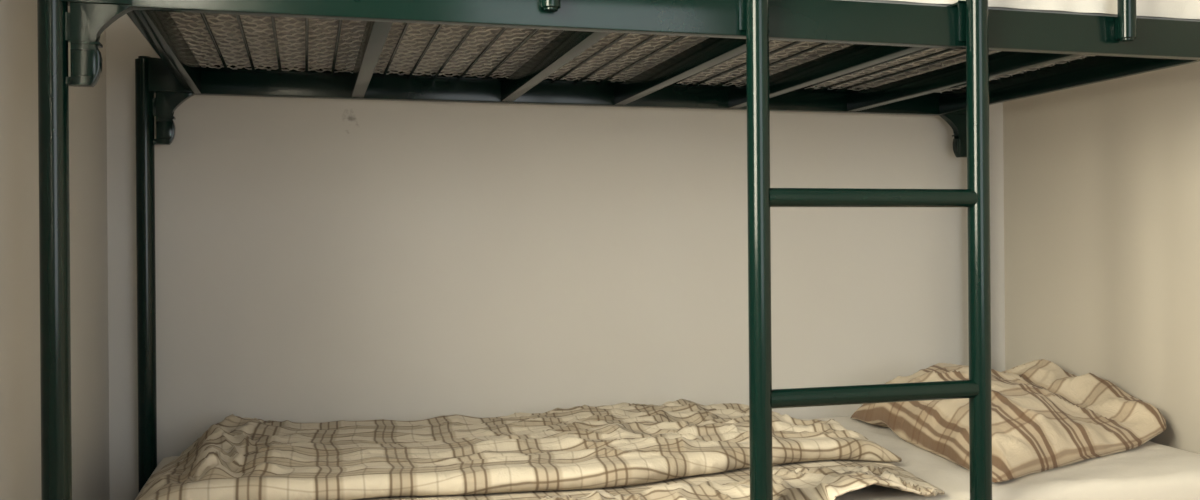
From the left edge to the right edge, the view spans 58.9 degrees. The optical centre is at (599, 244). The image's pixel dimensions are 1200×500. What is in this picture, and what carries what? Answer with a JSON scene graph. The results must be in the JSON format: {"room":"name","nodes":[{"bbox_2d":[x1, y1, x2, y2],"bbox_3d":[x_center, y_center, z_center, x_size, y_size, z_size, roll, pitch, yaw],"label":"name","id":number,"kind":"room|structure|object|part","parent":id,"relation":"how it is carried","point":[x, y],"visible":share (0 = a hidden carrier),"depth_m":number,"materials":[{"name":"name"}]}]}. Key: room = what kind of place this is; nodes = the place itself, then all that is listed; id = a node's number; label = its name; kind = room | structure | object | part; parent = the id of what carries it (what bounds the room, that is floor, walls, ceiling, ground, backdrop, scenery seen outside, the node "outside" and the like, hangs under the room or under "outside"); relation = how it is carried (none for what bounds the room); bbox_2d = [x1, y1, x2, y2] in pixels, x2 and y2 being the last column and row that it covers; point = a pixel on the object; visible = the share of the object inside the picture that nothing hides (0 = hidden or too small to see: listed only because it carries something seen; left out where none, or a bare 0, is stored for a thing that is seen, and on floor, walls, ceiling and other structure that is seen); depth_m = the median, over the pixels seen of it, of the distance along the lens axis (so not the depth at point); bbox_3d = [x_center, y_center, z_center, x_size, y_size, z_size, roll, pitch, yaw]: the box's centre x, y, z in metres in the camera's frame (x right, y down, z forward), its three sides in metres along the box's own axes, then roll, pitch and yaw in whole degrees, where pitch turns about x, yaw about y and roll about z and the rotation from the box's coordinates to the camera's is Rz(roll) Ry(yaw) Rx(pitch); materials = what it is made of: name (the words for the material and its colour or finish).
{"room":"dormitory","nodes":[
{"label":"dormitory","id":0,"kind":"room"},
{"bbox_2d":[0,0,109,499],"bbox_3d":[-0.624,-0.350,0.429,0.180,2.450,3.618,0,0,-15],"label":"wall","id":1,"kind":"structure","parent":0,"point":[20,402],"depth_m":1.61,"materials":[{"name":"beige paint"}]},
{"bbox_2d":[106,14,1004,499],"bbox_3d":[-0.009,-0.355,2.570,2.510,2.450,0.180,0,0,-15],"label":"wall","id":2,"kind":"structure","parent":0,"point":[317,260],"depth_m":2.42,"materials":[{"name":"beige paint"}]},
{"bbox_2d":[1003,62,1199,453],"bbox_3d":[1.621,-0.368,1.051,0.180,2.450,3.618,0,0,-15],"label":"wall","id":3,"kind":"structure","parent":0,"point":[1102,179],"depth_m":2.39,"materials":[{"name":"beige paint"}]},
{"bbox_3d":[0.509,0.926,0.740,2.510,0.120,3.978,0,0,-15],"label":"floor","id":4,"kind":"structure","parent":0,"visible":0},
{"bbox_2d":[37,0,1199,499],"bbox_3d":[0.125,0.059,2.026,1.991,1.620,0.882,0,0,-15],"label":"bunk bed","id":5,"kind":"object","parent":4,"relation":"on","point":[1123,45],"visible":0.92,"depth_m":1.84,"materials":[{"name":"green metal"}]},
{"bbox_3d":[-0.708,0.060,1.381,0.036,1.608,0.036,0,0,-15],"label":"post","id":6,"kind":"part","parent":5,"relation":"part of","materials":[{"name":"green metal"}]},
{"bbox_3d":[-0.926,0.241,2.171,0.036,1.250,0.036,0,0,-15],"label":"post","id":7,"kind":"part","parent":5,"relation":"part of","materials":[{"name":"green metal"}]},
{"bbox_3d":[-0.731,-0.339,1.801,0.032,0.054,0.795,0,0,-15],"label":"rail","id":8,"kind":"part","parent":5,"relation":"part of","materials":[{"name":"green metal"}]},
{"bbox_3d":[-0.665,-0.359,1.819,0.006,0.006,0.794,0,0,-15],"label":"support rod","id":9,"kind":"part","parent":5,"relation":"part of","materials":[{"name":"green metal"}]},
{"bbox_3d":[-0.614,-0.359,1.833,0.006,0.006,0.794,0,0,-15],"label":"support rod","id":10,"kind":"part","parent":5,"relation":"part of","materials":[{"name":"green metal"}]},
{"bbox_3d":[-0.564,-0.360,1.847,0.006,0.006,0.794,0,0,-15],"label":"support rod","id":11,"kind":"part","parent":5,"relation":"part of","materials":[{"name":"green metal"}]},
{"bbox_3d":[-0.514,-0.360,1.861,0.006,0.006,0.794,0,0,-15],"label":"support rod","id":12,"kind":"part","parent":5,"relation":"part of","materials":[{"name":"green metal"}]},
{"bbox_3d":[-0.463,-0.361,1.875,0.006,0.006,0.794,0,0,-15],"label":"support rod","id":13,"kind":"part","parent":5,"relation":"part of","materials":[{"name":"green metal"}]},
{"bbox_3d":[-0.361,-0.361,1.904,0.006,0.006,0.794,0,0,-15],"label":"support rod","id":14,"kind":"part","parent":5,"relation":"part of","materials":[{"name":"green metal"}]},
{"bbox_3d":[-0.309,-0.362,1.918,0.006,0.006,0.794,0,0,-15],"label":"support rod","id":15,"kind":"part","parent":5,"relation":"part of","materials":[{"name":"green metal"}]},
{"bbox_3d":[-0.257,-0.362,1.932,0.006,0.006,0.794,0,0,-15],"label":"support rod","id":16,"kind":"part","parent":5,"relation":"part of","materials":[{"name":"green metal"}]},
{"bbox_3d":[-0.205,-0.363,1.947,0.006,0.006,0.794,0,0,-15],"label":"support rod","id":17,"kind":"part","parent":5,"relation":"part of","materials":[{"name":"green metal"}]},
{"bbox_3d":[-0.153,-0.363,1.961,0.006,0.006,0.794,0,0,-15],"label":"support rod","id":18,"kind":"part","parent":5,"relation":"part of","materials":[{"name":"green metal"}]},
{"bbox_3d":[0.011,-0.350,2.425,1.786,0.064,0.040,0,0,-15],"label":"rail","id":19,"kind":"part","parent":5,"relation":"part of","materials":[{"name":"green metal"}]},
{"bbox_3d":[-0.001,-0.364,2.003,0.006,0.006,0.794,0,0,-15],"label":"support rod","id":20,"kind":"part","parent":5,"relation":"part of","materials":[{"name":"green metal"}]},
{"bbox_3d":[0.049,-0.365,2.017,0.006,0.006,0.794,0,0,-15],"label":"support rod","id":21,"kind":"part","parent":5,"relation":"part of","materials":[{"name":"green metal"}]},
{"bbox_3d":[0.100,-0.365,2.031,0.006,0.006,0.794,0,0,-15],"label":"support rod","id":22,"kind":"part","parent":5,"relation":"part of","materials":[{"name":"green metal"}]},
{"bbox_3d":[0.226,-0.352,1.648,1.786,0.064,0.040,0,0,-15],"label":"rail","id":23,"kind":"part","parent":5,"relation":"part of","materials":[{"name":"green metal"}]},
{"bbox_2d":[169,0,1199,89],"bbox_3d":[0.110,-0.439,2.034,1.866,0.127,0.786,0,0,-15],"label":"mattress","id":24,"kind":"object","parent":5,"relation":"on","point":[292,21],"visible":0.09,"depth_m":2.00,"materials":[{"name":"white fabric"}]},
{"bbox_2d":[127,0,1199,55],"bbox_3d":[0.110,-0.451,2.032,1.876,0.116,0.796,0,0,-15],"label":"sheet","id":25,"kind":"object","parent":24,"relation":"on","point":[1184,9],"visible":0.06,"depth_m":1.83,"materials":[{"name":"white fabric"}]},
{"bbox_3d":[0.258,-0.367,2.075,0.006,0.006,0.794,0,0,-15],"label":"support rod","id":26,"kind":"part","parent":5,"relation":"part of","materials":[{"name":"green metal"}]},
{"bbox_3d":[0.312,-0.367,2.090,0.006,0.006,0.794,0,0,-15],"label":"support rod","id":27,"kind":"part","parent":5,"relation":"part of","materials":[{"name":"green metal"}]},
{"bbox_3d":[0.366,-0.368,2.105,0.006,0.006,0.794,0,0,-15],"label":"support rod","id":28,"kind":"part","parent":5,"relation":"part of","materials":[{"name":"green metal"}]},
{"bbox_3d":[0.569,-0.369,2.161,0.006,0.006,0.794,0,0,-15],"label":"support rod","id":29,"kind":"part","parent":5,"relation":"part of","materials":[{"name":"green metal"}]},
{"bbox_2d":[739,0,991,499],"bbox_3d":[0.421,0.094,1.676,0.426,1.545,0.069,0,0,-15],"label":"ladder","id":30,"kind":"object","parent":5,"relation":"attached to","point":[753,14],"visible":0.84,"depth_m":1.65,"materials":[{"name":"green metal"}]},
{"bbox_3d":[0.242,0.090,1.611,0.034,1.535,0.034,0,0,-15],"label":"ladder rail","id":31,"kind":"part","parent":30,"relation":"part of","materials":[{"name":"green metal"}]},
{"bbox_3d":[0.612,0.087,1.713,0.034,1.535,0.034,0,0,-15],"label":"ladder rail","id":32,"kind":"part","parent":30,"relation":"part of","materials":[{"name":"green metal"}]},
{"bbox_3d":[0.618,-0.370,2.175,0.006,0.006,0.794,0,0,-15],"label":"support rod","id":33,"kind":"part","parent":5,"relation":"part of","materials":[{"name":"green metal"}]},
{"bbox_3d":[0.668,-0.370,2.189,0.006,0.006,0.794,0,0,-15],"label":"support rod","id":34,"kind":"part","parent":5,"relation":"part of","materials":[{"name":"green metal"}]},
{"bbox_3d":[0.967,-0.353,2.272,0.032,0.054,0.795,0,0,-15],"label":"rail","id":35,"kind":"part","parent":5,"relation":"part of","materials":[{"name":"green metal"}]},
{"bbox_3d":[0.171,0.483,2.049,1.989,0.117,0.770,0,0,-15],"label":"mattress","id":36,"kind":"object","parent":5,"relation":"on","visible":0},
{"bbox_2d":[135,416,1199,499],"bbox_3d":[0.171,0.475,2.049,1.997,0.121,0.780,0,0,-15],"label":"sheet","id":37,"kind":"object","parent":36,"relation":"on","point":[1151,470],"visible":0.07,"depth_m":1.89,"materials":[{"name":"white fabric"}]},
{"bbox_2d":[136,399,944,499],"bbox_3d":[-0.117,0.419,1.947,1.362,0.180,0.842,0,0,-15],"label":"blanket","id":38,"kind":"object","parent":37,"relation":"on","point":[681,449],"visible":0.97,"depth_m":1.86,"materials":[{"name":"beige fabric"}]},
{"bbox_2d":[851,359,1165,482],"bbox_3d":[0.857,0.337,2.250,0.676,0.143,0.664,0,0,-23],"label":"pillow","id":39,"kind":"object","parent":37,"relation":"on","point":[1045,416],"visible":0.87,"depth_m":2.13,"materials":[{"name":"beige fabric"}]}
]}

